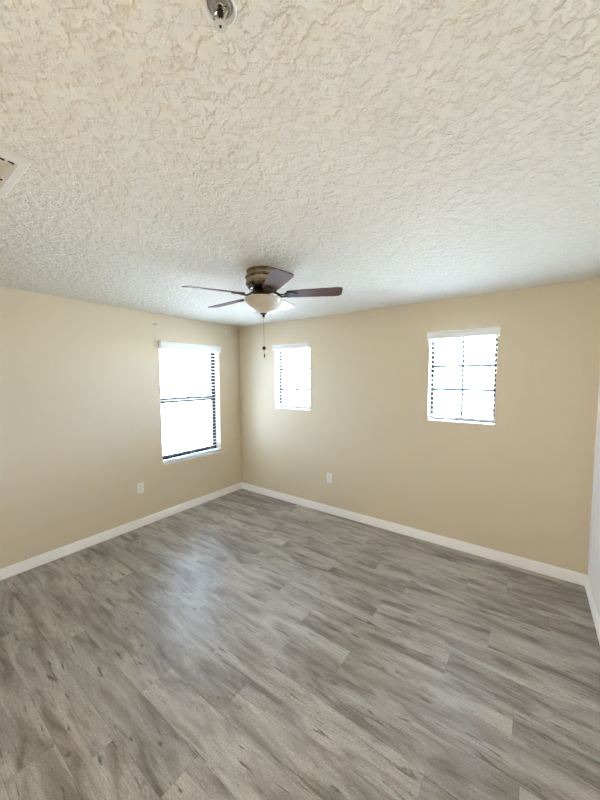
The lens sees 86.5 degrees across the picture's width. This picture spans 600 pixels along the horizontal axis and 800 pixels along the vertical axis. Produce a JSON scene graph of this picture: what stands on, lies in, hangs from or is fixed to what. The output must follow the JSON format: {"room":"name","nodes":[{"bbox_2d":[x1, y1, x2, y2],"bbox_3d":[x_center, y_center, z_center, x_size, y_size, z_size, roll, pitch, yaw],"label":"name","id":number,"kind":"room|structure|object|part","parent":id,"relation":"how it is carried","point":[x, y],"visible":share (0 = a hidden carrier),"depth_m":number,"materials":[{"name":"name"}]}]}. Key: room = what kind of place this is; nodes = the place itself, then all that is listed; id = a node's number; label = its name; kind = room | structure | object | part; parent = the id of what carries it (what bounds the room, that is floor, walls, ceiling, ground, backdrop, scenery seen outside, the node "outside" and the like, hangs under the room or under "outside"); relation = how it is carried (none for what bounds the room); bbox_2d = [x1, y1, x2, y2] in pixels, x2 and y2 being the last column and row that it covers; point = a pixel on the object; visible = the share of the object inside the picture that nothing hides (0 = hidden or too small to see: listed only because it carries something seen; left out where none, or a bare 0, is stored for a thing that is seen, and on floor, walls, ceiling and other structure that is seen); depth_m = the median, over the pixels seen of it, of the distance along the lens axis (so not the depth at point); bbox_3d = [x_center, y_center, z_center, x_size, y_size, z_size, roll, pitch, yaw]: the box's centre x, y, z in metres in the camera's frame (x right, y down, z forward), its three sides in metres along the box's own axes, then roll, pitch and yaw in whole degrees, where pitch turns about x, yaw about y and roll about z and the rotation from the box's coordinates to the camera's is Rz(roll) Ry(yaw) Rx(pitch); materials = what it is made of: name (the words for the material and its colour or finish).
{"room":"empty bedroom","nodes":[
{"label":"empty bedroom","id":0,"kind":"room"},
{"bbox_2d":[0,286,241,568],"bbox_3d":[-2.170,0.249,3.249,0.200,2.440,4.050,3,5,36],"label":"wall","id":1,"kind":"structure","parent":0,"point":[81,416],"depth_m":3.17,"materials":[{"name":"beige paint"}]},
{"bbox_2d":[0,482,241,580],"bbox_3d":[-2.081,1.423,3.267,0.013,0.094,4.050,3,5,36],"label":"baseboard","id":2,"kind":"structure","parent":1,"relation":"attached to","point":[6,572],"depth_m":3.31,"materials":[{"name":"white wood"}]},
{"bbox_2d":[137,482,143,493],"bbox_3d":[-1.807,0.998,3.621,0.009,0.120,0.074,3,5,36],"label":"electrical outlet","id":3,"kind":"object","parent":1,"relation":"attached to","point":[140,486],"visible":1,"depth_m":3.62,"materials":[{"name":"white plastic"}]},
{"bbox_2d":[161,353,220,464],"bbox_3d":[-1.445,0.025,4.186,0.151,1.473,0.884,3,5,36],"label":"window","id":4,"kind":"structure","parent":1,"relation":"in","point":[212,384],"depth_m":4.34,"materials":[{"name":"white metal"}]},
{"bbox_3d":[-1.479,0.340,4.233,0.016,0.769,0.828,3,5,36],"label":"sash","id":5,"kind":"part","parent":4,"relation":"part of","materials":[{"name":"white glass"}]},
{"bbox_2d":[159,341,220,461],"bbox_3d":[-1.394,0.009,4.142,0.112,1.450,0.886,3,5,36],"label":"window blind","id":6,"kind":"object","parent":4,"relation":"attached to","point":[165,345],"visible":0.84,"depth_m":4.10,"materials":[{"name":"white plastic"}]},
{"bbox_3d":[-1.595,0.053,3.916,0.055,1.393,0.002,3,5,36],"label":"ladder cord","id":7,"kind":"part","parent":6,"relation":"part of","materials":[{"name":"white fabric"}]},
{"bbox_3d":[-1.414,0.036,4.164,0.055,1.393,0.002,3,5,36],"label":"ladder cord","id":8,"kind":"part","parent":6,"relation":"part of","materials":[{"name":"white fabric"}]},
{"bbox_3d":[-1.412,0.718,4.211,0.050,0.018,0.876,3,5,36],"label":"rail","id":9,"kind":"part","parent":6,"relation":"part of","materials":[{"name":"white plastic"}]},
{"bbox_3d":[-1.233,0.019,4.413,0.055,1.393,0.002,3,5,36],"label":"ladder cord","id":10,"kind":"part","parent":6,"relation":"part of","materials":[{"name":"white fabric"}]},
{"bbox_3d":[-1.424,0.754,4.222,0.104,0.012,0.884,3,5,36],"label":"sill","id":11,"kind":"part","parent":4,"relation":"part of","materials":[{"name":"white"}]},
{"bbox_3d":[-1.495,-0.331,4.198,0.016,0.708,0.828,3,5,36],"label":"sash","id":12,"kind":"part","parent":4,"relation":"part of","materials":[{"name":"glass"}]},
{"bbox_3d":[-1.487,0.023,4.217,0.047,1.473,0.884,3,5,36],"label":"frame","id":13,"kind":"part","parent":4,"relation":"part of","materials":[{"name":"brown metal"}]},
{"bbox_2d":[0,0,599,326],"bbox_3d":[-1.187,-0.882,0.971,4.374,0.120,6.850,3,5,36],"label":"ceiling","id":14,"kind":"structure","parent":0,"point":[388,153],"depth_m":1.05,"materials":[{"name":"beige paint"}]},
{"bbox_2d":[0,147,32,196],"bbox_3d":[-1.147,-0.825,1.120,0.366,0.012,0.241,3,5,36],"label":"ceiling vent","id":15,"kind":"object","parent":14,"relation":"in","point":[13,166],"visible":1,"depth_m":1.14,"materials":[{"name":"white metal"}]},
{"bbox_2d":[203,0,236,33],"bbox_3d":[-0.162,-0.781,0.649,0.066,0.042,0.066,3,5,36],"label":"sprinkler","id":16,"kind":"object","parent":14,"relation":"attached to","point":[222,13],"visible":1,"depth_m":0.65,"materials":[{"name":"plastic"}]},
{"bbox_3d":[-0.162,-0.783,0.649,0.013,0.026,0.013,3,5,36],"label":"glass bulb","id":17,"kind":"part","parent":16,"relation":"part of","materials":[{"name":"brown glass"}]},
{"bbox_2d":[181,266,342,357],"bbox_3d":[-0.292,-0.609,2.301,1.038,0.608,1.086,3,5,36],"label":"ceiling fan","id":18,"kind":"object","parent":14,"relation":"hanging from","point":[263,282],"visible":1,"depth_m":2.18,"materials":[{"name":"brown metal"}]},
{"bbox_3d":[-0.551,-0.709,2.056,0.395,0.006,0.126,-7,19,-36],"label":"blade","id":19,"kind":"part","parent":18,"relation":"part of","materials":[{"name":"brown wood"}]},
{"bbox_3d":[-0.553,-0.751,2.480,0.395,0.006,0.126,1,16,36],"label":"blade","id":20,"kind":"part","parent":18,"relation":"part of","materials":[{"name":"brown wood"}]},
{"bbox_3d":[-0.259,-0.668,2.273,0.278,0.105,0.278,3,5,36],"label":"lamp shade","id":21,"kind":"part","parent":18,"relation":"part of","materials":[{"name":"beige glass"}]},
{"bbox_3d":[-0.146,-0.717,1.925,0.126,0.006,0.395,11,1,-19],"label":"blade","id":22,"kind":"part","parent":18,"relation":"part of","materials":[{"name":"brown wood"}]},
{"bbox_3d":[-0.148,-0.783,2.611,0.126,0.006,0.395,-11,3,19],"label":"blade","id":23,"kind":"part","parent":18,"relation":"part of","materials":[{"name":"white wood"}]},
{"bbox_3d":[0.103,-0.762,2.268,0.395,0.006,0.126,-3,-8,0],"label":"blade","id":24,"kind":"part","parent":18,"relation":"part of","materials":[{"name":"brown wood"}]},
{"bbox_2d":[0,489,599,799],"bbox_3d":[-1.181,1.673,1.145,4.374,0.120,6.850,3,5,36],"label":"floor","id":25,"kind":"structure","parent":0,"point":[241,644],"depth_m":1.84,"materials":[{"name":"grey laminate"}]},
{"bbox_2d":[239,278,599,574],"bbox_3d":[0.766,0.208,3.745,4.374,2.440,0.200,3,5,36],"label":"wall","id":26,"kind":"structure","parent":0,"point":[521,485],"depth_m":3.17,"materials":[{"name":"beige paint"}]},
{"bbox_2d":[276,349,309,410],"bbox_3d":[-0.068,-0.304,4.277,0.576,0.857,0.151,3,5,36],"label":"window","id":27,"kind":"structure","parent":26,"relation":"in","point":[281,359],"depth_m":4.38,"materials":[{"name":"white metal"}]},
{"bbox_2d":[272,342,309,407],"bbox_3d":[-0.110,-0.319,4.224,0.594,0.834,0.112,3,5,36],"label":"window blind","id":28,"kind":"object","parent":27,"relation":"attached to","point":[301,346],"visible":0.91,"depth_m":4.21,"materials":[{"name":"white plastic"}]},
{"bbox_3d":[-0.090,0.083,4.272,0.568,0.018,0.050,3,5,36],"label":"rail","id":29,"kind":"part","parent":28,"relation":"part of","materials":[{"name":"white plastic"}]},
{"bbox_3d":[-0.081,0.119,4.287,0.576,0.012,0.104,3,5,36],"label":"sill","id":30,"kind":"part","parent":27,"relation":"part of","materials":[{"name":"white"}]},
{"bbox_2d":[327,473,331,482],"bbox_3d":[0.363,0.970,3.961,0.074,0.120,0.009,3,5,36],"label":"electrical outlet","id":31,"kind":"object","parent":26,"relation":"attached to","point":[329,476],"visible":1,"depth_m":3.96,"materials":[{"name":"white plastic"}]},
{"bbox_2d":[242,482,585,585],"bbox_3d":[0.707,1.384,3.738,3.974,0.094,0.013,3,5,36],"label":"baseboard","id":32,"kind":"structure","parent":26,"relation":"attached to","point":[535,566],"depth_m":3.22,"materials":[{"name":"white wood"}]},
{"bbox_2d":[428,335,497,425],"bbox_3d":[1.569,-0.219,3.094,0.580,0.875,0.151,3,5,36],"label":"window","id":33,"kind":"structure","parent":26,"relation":"in","point":[433,388],"depth_m":3.13,"materials":[{"name":"white metal"}]},
{"bbox_3d":[1.557,0.213,3.104,0.580,0.012,0.104,3,5,36],"label":"sill","id":34,"kind":"part","parent":33,"relation":"part of","materials":[{"name":"white"}]},
{"bbox_2d":[427,327,499,421],"bbox_3d":[1.532,-0.232,3.037,0.610,0.850,0.112,3,5,36],"label":"window blind","id":35,"kind":"object","parent":33,"relation":"attached to","point":[489,331],"visible":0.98,"depth_m":3.02,"materials":[{"name":"white plastic"}]},
{"bbox_3d":[1.404,-0.213,3.167,0.002,0.795,0.055,3,5,36],"label":"ladder cord","id":36,"kind":"part","parent":35,"relation":"part of","materials":[{"name":"white fabric"}]},
{"bbox_3d":[1.548,0.177,3.090,0.572,0.018,0.050,3,5,36],"label":"rail","id":37,"kind":"part","parent":35,"relation":"part of","materials":[{"name":"white plastic"}]},
{"bbox_3d":[1.689,-0.200,2.961,0.002,0.795,0.055,3,5,36],"label":"ladder cord","id":38,"kind":"part","parent":35,"relation":"part of","materials":[{"name":"white fabric"}]},
{"bbox_2d":[587,374,599,617],"bbox_3d":[1.210,0.406,0.806,0.200,2.440,4.050,3,5,36],"label":"wall","id":39,"kind":"structure","parent":0,"point":[593,573],"depth_m":2.38,"materials":[{"name":"white paint"}]},
{"bbox_2d":[585,575,599,644],"bbox_3d":[1.127,1.573,0.948,0.013,0.094,4.050,3,5,36],"label":"baseboard","id":40,"kind":"structure","parent":39,"relation":"attached to","point":[596,619],"depth_m":2.25,"materials":[{"name":"white wood"}]}
]}

